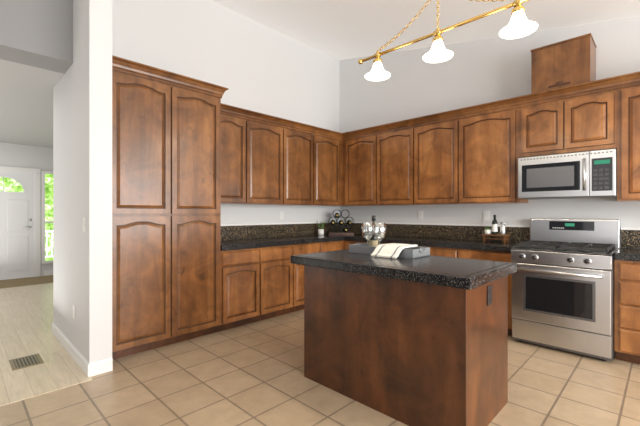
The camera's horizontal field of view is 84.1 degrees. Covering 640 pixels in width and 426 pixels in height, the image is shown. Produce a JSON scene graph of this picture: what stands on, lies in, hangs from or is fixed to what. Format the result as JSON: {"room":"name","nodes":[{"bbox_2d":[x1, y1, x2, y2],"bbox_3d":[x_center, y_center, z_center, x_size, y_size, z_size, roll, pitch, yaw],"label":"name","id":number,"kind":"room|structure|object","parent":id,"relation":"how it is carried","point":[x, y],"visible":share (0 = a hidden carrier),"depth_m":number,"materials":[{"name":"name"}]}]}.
{"room":"kitchen","nodes":[
{"label":"kitchen","id":0,"kind":"room"},
{"bbox_2d":[0,142,52,275],"bbox_3d":[-6.720,-0.100,5.957,0.270,2.700,8.200,0,0,44],"label":"wall","id":1,"kind":"structure","parent":0,"point":[24,156],"depth_m":6.87,"materials":[{"name":"white paint"}]},
{"bbox_2d":[0,166,40,279],"bbox_3d":[-5.873,0.190,6.584,0.063,2.120,1.100,0,0,44],"label":"front door","id":2,"kind":"structure","parent":1,"relation":"in","point":[20,222],"depth_m":6.77,"materials":[{"name":"white wood"}]},
{"bbox_2d":[41,171,52,263],"bbox_3d":[-5.316,0.085,7.171,0.040,1.840,0.490,0,0,44],"label":"window","id":3,"kind":"structure","parent":1,"relation":"in","point":[46,217],"depth_m":7.06,"materials":[{"name":"white"}]},
{"bbox_2d":[44,270,52,275],"bbox_3d":[-4.614,1.201,7.912,0.013,0.098,2.460,0,0,44],"label":"baseboard","id":4,"kind":"structure","parent":1,"relation":"attached to","point":[50,272],"depth_m":7.08,"materials":[{"name":"white"}]},
{"bbox_2d":[0,59,63,147],"bbox_3d":[-5.010,-1.360,4.288,5.050,0.100,8.200,0,0,44],"label":"ceiling","id":5,"kind":"structure","parent":0,"point":[26,104],"depth_m":4.29,"materials":[{"name":"grey paint"}]},
{"bbox_2d":[0,0,72,73],"bbox_3d":[-4.110,-2.130,1.344,0.350,1.640,5.242,0,0,44],"label":"wall","id":6,"kind":"structure","parent":0,"point":[37,33],"depth_m":2.95,"materials":[{"name":"grey paint"}]},
{"bbox_2d":[0,283,91,405],"bbox_3d":[-4.660,1.248,3.947,6.026,0.004,8.200,0,0,44],"label":"floor","id":7,"kind":"structure","parent":0,"point":[26,317],"depth_m":3.29,"materials":[{"name":"beige wood"}]},
{"bbox_2d":[9,353,43,370],"bbox_3d":[-2.458,1.242,2.972,0.280,0.006,0.200,0,0,44],"label":"floor vent","id":8,"kind":"object","parent":7,"relation":"in","point":[25,361],"visible":1,"depth_m":2.96,"materials":[{"name":"brown metal"}]},
{"bbox_2d":[0,275,52,288],"bbox_3d":[-5.521,1.238,6.255,0.930,0.014,1.900,0,0,44],"label":"doormat","id":9,"kind":"object","parent":7,"relation":"on","point":[9,283],"visible":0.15,"depth_m":6.38,"materials":[{"name":"brown"}]},
{"bbox_2d":[53,0,111,363],"bbox_3d":[-2.227,-0.850,3.277,1.446,4.200,0.156,0,0,44],"label":"wall","id":10,"kind":"structure","parent":0,"point":[82,164],"depth_m":2.82,"materials":[{"name":"white paint"}]},
{"bbox_2d":[73,217,85,318],"bbox_3d":[-1.997,0.470,2.936,0.420,0.874,0.010,0,0,44],"label":"plates","id":11,"kind":"object","parent":10,"relation":"attached to","point":[84,224],"visible":1,"depth_m":2.82,"materials":[{"name":"white"}]},
{"bbox_2d":[52,323,112,376],"bbox_3d":[-2.227,1.201,3.267,1.459,0.098,0.168,0,0,44],"label":"baseboard","id":12,"kind":"structure","parent":10,"relation":"attached to","point":[95,368],"depth_m":2.81,"materials":[{"name":"white wood"}]},
{"bbox_2d":[112,0,339,238],"bbox_3d":[-0.932,-0.850,4.744,0.150,4.200,3.752,0,0,44],"label":"wall","id":13,"kind":"structure","parent":0,"point":[252,65],"depth_m":4.55,"materials":[{"name":"white paint"}]},
{"bbox_2d":[221,103,240,203],"bbox_3d":[-1.145,-0.660,4.161,0.354,1.100,0.536,0,0,44],"label":"upper cabinet","id":14,"kind":"object","parent":13,"relation":"attached to","point":[230,115],"depth_m":4.04,"materials":[{"name":"brown wood"}]},
{"bbox_2d":[237,108,280,204],"bbox_3d":[-0.797,-0.660,4.518,0.354,1.100,0.670,0,0,44],"label":"upper cabinet","id":15,"kind":"object","parent":13,"relation":"attached to","point":[260,132],"depth_m":4.34,"materials":[{"name":"brown wood"}]},
{"bbox_2d":[221,221,340,239],"bbox_3d":[-0.569,0.234,4.992,0.018,0.191,2.526,0,0,44],"label":"backsplash","id":16,"kind":"structure","parent":13,"relation":"attached to","point":[254,230],"depth_m":4.88,"materials":[{"name":"black stone"}]},
{"bbox_2d":[280,211,283,218],"bbox_3d":[-0.542,0.033,5.028,0.007,0.115,0.070,0,0,44],"label":"outlet","id":17,"kind":"object","parent":13,"relation":"attached to","point":[281,212],"depth_m":5.03,"materials":[{"name":"white plastic"}]},
{"bbox_2d":[281,119,312,205],"bbox_3d":[-0.408,-0.660,4.917,0.354,1.100,0.658,0,0,44],"label":"upper cabinet","id":18,"kind":"object","parent":13,"relation":"attached to","point":[296,138],"depth_m":4.77,"materials":[{"name":"brown wood"}]},
{"bbox_2d":[313,127,336,205],"bbox_3d":[-0.038,-0.660,5.296,0.354,1.100,0.612,0,0,44],"label":"upper cabinet","id":19,"kind":"object","parent":13,"relation":"attached to","point":[324,140],"depth_m":5.16,"materials":[{"name":"brown wood"}]},
{"bbox_2d":[0,309,639,425],"bbox_3d":[0.225,1.275,-0.156,8.650,0.050,9.150,0,0,44],"label":"floor","id":20,"kind":"structure","parent":0,"point":[251,374],"depth_m":2.49,"materials":[{"name":"beige tile"}]},
{"bbox_2d":[112,55,228,359],"bbox_3d":[-1.566,-0.020,3.511,0.660,2.540,1.098,0,0,44],"label":"pantry cabinet","id":21,"kind":"object","parent":20,"relation":"on","point":[166,208],"visible":0.92,"depth_m":3.25,"materials":[{"name":"brown wood"}]},
{"bbox_2d":[217,248,256,331],"bbox_3d":[-1.048,0.821,4.068,0.624,0.858,0.539,0,0,44],"label":"base cabinet","id":22,"kind":"object","parent":20,"relation":"on","point":[238,267],"depth_m":3.82,"materials":[{"name":"brown wood"}]},
{"bbox_2d":[221,233,639,261],"bbox_3d":[1.116,0.360,3.368,4.698,0.060,2.556,0,0,44],"label":"countertop","id":23,"kind":"structure","parent":22,"relation":"on","point":[627,254],"depth_m":4.11,"materials":[{"name":"black stone"}]},
{"bbox_2d":[317,222,324,234],"bbox_3d":[0.017,0.222,5.362,0.115,0.214,0.111,0,0,44],"label":"plant pot","id":24,"kind":"object","parent":23,"relation":"on","point":[320,231],"visible":1,"depth_m":5.33,"materials":[{"name":"white ceramic"}]},
{"bbox_2d":[328,210,353,234],"bbox_3d":[0.326,0.138,5.472,0.386,0.381,0.291,0,0,-1],"label":"wine rack","id":25,"kind":"object","parent":23,"relation":"on","point":[341,223],"visible":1,"depth_m":5.41,"materials":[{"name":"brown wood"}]},
{"bbox_2d":[482,234,509,242],"bbox_3d":[2.005,0.286,4.052,0.260,0.085,0.140,0,0,44],"label":"stand","id":26,"kind":"object","parent":23,"relation":"on","point":[505,239],"visible":0.96,"depth_m":4.03,"materials":[{"name":"brown wood"}]},
{"bbox_2d":[484,228,490,233],"bbox_3d":[1.944,0.208,4.111,0.072,0.070,0.072,0,0,44],"label":"succulent pot","id":27,"kind":"object","parent":26,"relation":"on","point":[487,230],"visible":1,"depth_m":4.09,"materials":[{"name":"white ceramic"}]},
{"bbox_2d":[492,215,497,233],"bbox_3d":[1.998,0.132,4.059,0.063,0.222,0.063,0,0,44],"label":"wine bottle","id":28,"kind":"object","parent":26,"relation":"on","point":[494,226],"visible":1,"depth_m":4.04,"materials":[{"name":"black glass"}]},
{"bbox_2d":[500,222,504,234],"bbox_3d":[2.058,0.174,3.999,0.054,0.138,0.054,0,0,44],"label":"jar","id":29,"kind":"object","parent":26,"relation":"on","point":[502,230],"visible":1,"depth_m":3.98,"materials":[{"name":"clear glass"}]},
{"bbox_2d":[257,245,288,320],"bbox_3d":[-0.724,0.821,4.400,0.624,0.858,0.600,0,0,44],"label":"base cabinet","id":30,"kind":"object","parent":20,"relation":"on","point":[260,284],"depth_m":4.15,"materials":[{"name":"brown wood"}]},
{"bbox_2d":[289,243,316,312],"bbox_3d":[-0.378,0.821,4.755,0.624,0.858,0.601,0,0,44],"label":"base cabinet","id":31,"kind":"object","parent":20,"relation":"on","point":[296,271],"depth_m":4.42,"materials":[{"name":"brown wood"}]},
{"bbox_2d":[317,241,344,252],"bbox_3d":[-0.037,0.821,5.060,0.685,0.858,0.526,0,0,44],"label":"base cabinet","id":32,"kind":"object","parent":20,"relation":"on","point":[334,245],"depth_m":4.86,"materials":[{"name":"brown wood"}]},
{"bbox_2d":[345,241,368,248],"bbox_3d":[0.737,0.821,5.044,0.619,0.858,0.685,0,0,44],"label":"base cabinet","id":33,"kind":"object","parent":20,"relation":"on","point":[347,243],"depth_m":4.98,"materials":[{"name":"brown wood"}]},
{"bbox_2d":[304,265,507,425],"bbox_3d":[0.568,0.821,2.533,1.234,0.858,0.715,0,0,44],"label":"base cabinet","id":34,"kind":"object","parent":20,"relation":"on","point":[410,353],"visible":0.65,"depth_m":2.15,"materials":[{"name":"brown wood"}]},
{"bbox_2d":[291,249,516,289],"bbox_3d":[0.536,0.360,2.551,1.385,0.060,0.780,0,0,44],"label":"countertop","id":35,"kind":"structure","parent":34,"relation":"on","point":[464,273],"depth_m":2.23,"materials":[{"name":"black stone"}]},
{"bbox_2d":[349,242,429,258],"bbox_3d":[0.545,0.292,2.857,0.615,0.074,0.260,0,0,44],"label":"tray","id":36,"kind":"object","parent":35,"relation":"on","point":[409,252],"visible":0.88,"depth_m":2.79,"materials":[{"name":"grey"}]},
{"bbox_2d":[361,222,373,243],"bbox_3d":[0.399,0.201,2.957,0.108,0.243,0.108,0,0,44],"label":"wine glass","id":37,"kind":"object","parent":36,"relation":"on","point":[367,237],"visible":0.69,"depth_m":2.93,"materials":[{"name":"clear glass"}]},
{"bbox_2d":[369,215,377,246],"bbox_3d":[0.459,0.172,3.041,0.074,0.301,0.075,0,0,44],"label":"bottle","id":38,"kind":"object","parent":36,"relation":"on","point":[373,240],"visible":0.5,"depth_m":3.01,"materials":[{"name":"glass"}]},
{"bbox_2d":[373,223,385,244],"bbox_3d":[0.484,0.201,2.888,0.108,0.243,0.108,0,0,44],"label":"wine glass","id":39,"kind":"object","parent":36,"relation":"on","point":[382,233],"visible":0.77,"depth_m":2.86,"materials":[{"name":"clear glass"}]},
{"bbox_2d":[371,243,417,258],"bbox_3d":[0.571,0.287,2.726,0.220,0.080,0.310,0,0,44],"label":"folded towel","id":40,"kind":"object","parent":36,"relation":"on","point":[392,250],"visible":1,"depth_m":2.66,"materials":[{"name":"white fabric"}]},
{"bbox_2d":[487,285,491,305],"bbox_3d":[1.003,0.484,2.095,0.008,0.115,0.070,0,0,44],"label":"outlet","id":41,"kind":"object","parent":34,"relation":"attached to","point":[489,294],"visible":1,"depth_m":2.08,"materials":[{"name":"black plastic"}]},
{"bbox_2d":[420,246,460,257],"bbox_3d":[1.525,0.821,4.318,0.656,0.858,0.624,0,0,44],"label":"base cabinet","id":42,"kind":"object","parent":20,"relation":"on","point":[435,251],"depth_m":4.00,"materials":[{"name":"brown wood"}]},
{"bbox_2d":[461,249,511,335],"bbox_3d":[1.909,0.821,3.944,0.627,0.858,0.624,0,0,44],"label":"base cabinet","id":43,"kind":"object","parent":20,"relation":"on","point":[465,253],"depth_m":3.61,"materials":[{"name":"brown wood"}]},
{"bbox_2d":[511,218,619,360],"bbox_3d":[2.336,0.655,3.388,0.752,1.190,0.768,0,0,44],"label":"range","id":44,"kind":"object","parent":20,"relation":"on","point":[563,287],"visible":1,"depth_m":3.18,"materials":[{"name":"silver metal"}]},
{"bbox_2d":[614,260,639,363],"bbox_3d":[3.075,0.821,2.806,1.108,0.858,0.624,0,0,44],"label":"base cabinet","id":45,"kind":"object","parent":20,"relation":"on","point":[626,273],"depth_m":2.92,"materials":[{"name":"brown wood"}]},
{"bbox_2d":[212,0,639,59],"bbox_3d":[0.225,-1.817,-0.156,8.650,1.764,9.150,0,0,44],"label":"ceiling","id":46,"kind":"structure","parent":0,"point":[343,29],"depth_m":4.11,"materials":[{"name":"white paint"}]},
{"bbox_2d":[358,0,537,80],"bbox_3d":[0.771,-1.521,2.322,1.310,1.000,0.192,0,0,44],"label":"light","id":47,"kind":"object","parent":46,"relation":"hanging from","point":[519,25],"visible":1,"depth_m":2.29,"materials":[{"name":"gold metal"}]},
{"bbox_2d":[340,16,639,247],"bbox_3d":[2.705,-0.850,3.710,6.500,4.200,0.150,0,0,44],"label":"wall","id":48,"kind":"structure","parent":0,"point":[467,74],"depth_m":4.41,"materials":[{"name":"white paint"}]},
{"bbox_2d":[341,125,380,205],"bbox_3d":[0.693,-0.660,5.318,0.714,1.100,0.354,0,0,44],"label":"upper cabinet","id":49,"kind":"object","parent":48,"relation":"attached to","point":[361,148],"depth_m":5.17,"materials":[{"name":"brown wood"}]},
{"bbox_2d":[381,119,416,205],"bbox_3d":[1.119,-0.660,4.903,0.688,1.100,0.354,0,0,44],"label":"upper cabinet","id":50,"kind":"object","parent":48,"relation":"attached to","point":[399,139],"depth_m":4.72,"materials":[{"name":"brown wood"}]},
{"bbox_2d":[418,211,422,219],"bbox_3d":[1.382,0.033,4.889,0.070,0.115,0.007,0,0,44],"label":"outlet","id":51,"kind":"object","parent":48,"relation":"attached to","point":[420,213],"depth_m":4.89,"materials":[{"name":"white plastic"}]},
{"bbox_2d":[341,221,529,241],"bbox_3d":[1.332,0.234,4.930,2.827,0.191,0.018,0,0,44],"label":"backsplash","id":52,"kind":"structure","parent":48,"relation":"attached to","point":[518,233],"depth_m":4.60,"materials":[{"name":"black stone"}]},
{"bbox_2d":[417,108,468,204],"bbox_3d":[1.536,-0.660,4.496,0.688,1.100,0.354,0,0,44],"label":"upper cabinet","id":53,"kind":"object","parent":48,"relation":"attached to","point":[441,136],"depth_m":4.31,"materials":[{"name":"brown wood"}]},
{"bbox_2d":[483,211,488,219],"bbox_3d":[2.006,0.033,4.281,0.070,0.115,0.007,0,0,44],"label":"outlet","id":54,"kind":"object","parent":48,"relation":"attached to","point":[485,215],"depth_m":4.28,"materials":[{"name":"white plastic"}]},
{"bbox_2d":[465,96,527,203],"bbox_3d":[1.956,-0.660,4.086,0.697,1.100,0.354,0,0,44],"label":"upper cabinet","id":55,"kind":"object","parent":48,"relation":"attached to","point":[469,155],"depth_m":3.90,"materials":[{"name":"brown wood"}]},
{"bbox_2d":[521,76,616,157],"bbox_3d":[2.487,-0.898,3.568,0.789,0.625,0.354,0,0,44],"label":"upper cabinet","id":56,"kind":"object","parent":48,"relation":"attached to","point":[582,117],"depth_m":3.40,"materials":[{"name":"brown wood"}]},
{"bbox_2d":[530,33,596,93],"bbox_3d":[2.458,-1.440,3.589,0.497,0.457,0.366,0,0,44],"label":"wooden box","id":57,"kind":"object","parent":56,"relation":"on","point":[568,62],"visible":0.94,"depth_m":3.45,"materials":[{"name":"brown wood"}]},
{"bbox_2d":[518,149,616,199],"bbox_3d":[2.454,-0.361,3.533,0.785,0.422,0.451,0,0,44],"label":"microwave","id":58,"kind":"object","parent":56,"relation":"attached to","point":[589,174],"visible":1,"depth_m":3.37,"materials":[{"name":"silver metal"}]},
{"bbox_2d":[617,71,639,201],"bbox_3d":[3.168,-0.660,2.904,1.112,1.100,0.354,0,0,44],"label":"upper cabinet","id":59,"kind":"object","parent":48,"relation":"attached to","point":[628,85],"depth_m":3.12,"materials":[{"name":"brown wood"}]},
{"bbox_2d":[621,227,639,247],"bbox_3d":[3.287,0.234,3.023,1.108,0.191,0.018,0,0,44],"label":"backsplash","id":60,"kind":"structure","parent":48,"relation":"attached to","point":[630,237],"depth_m":3.36,"materials":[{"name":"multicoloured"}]}
]}

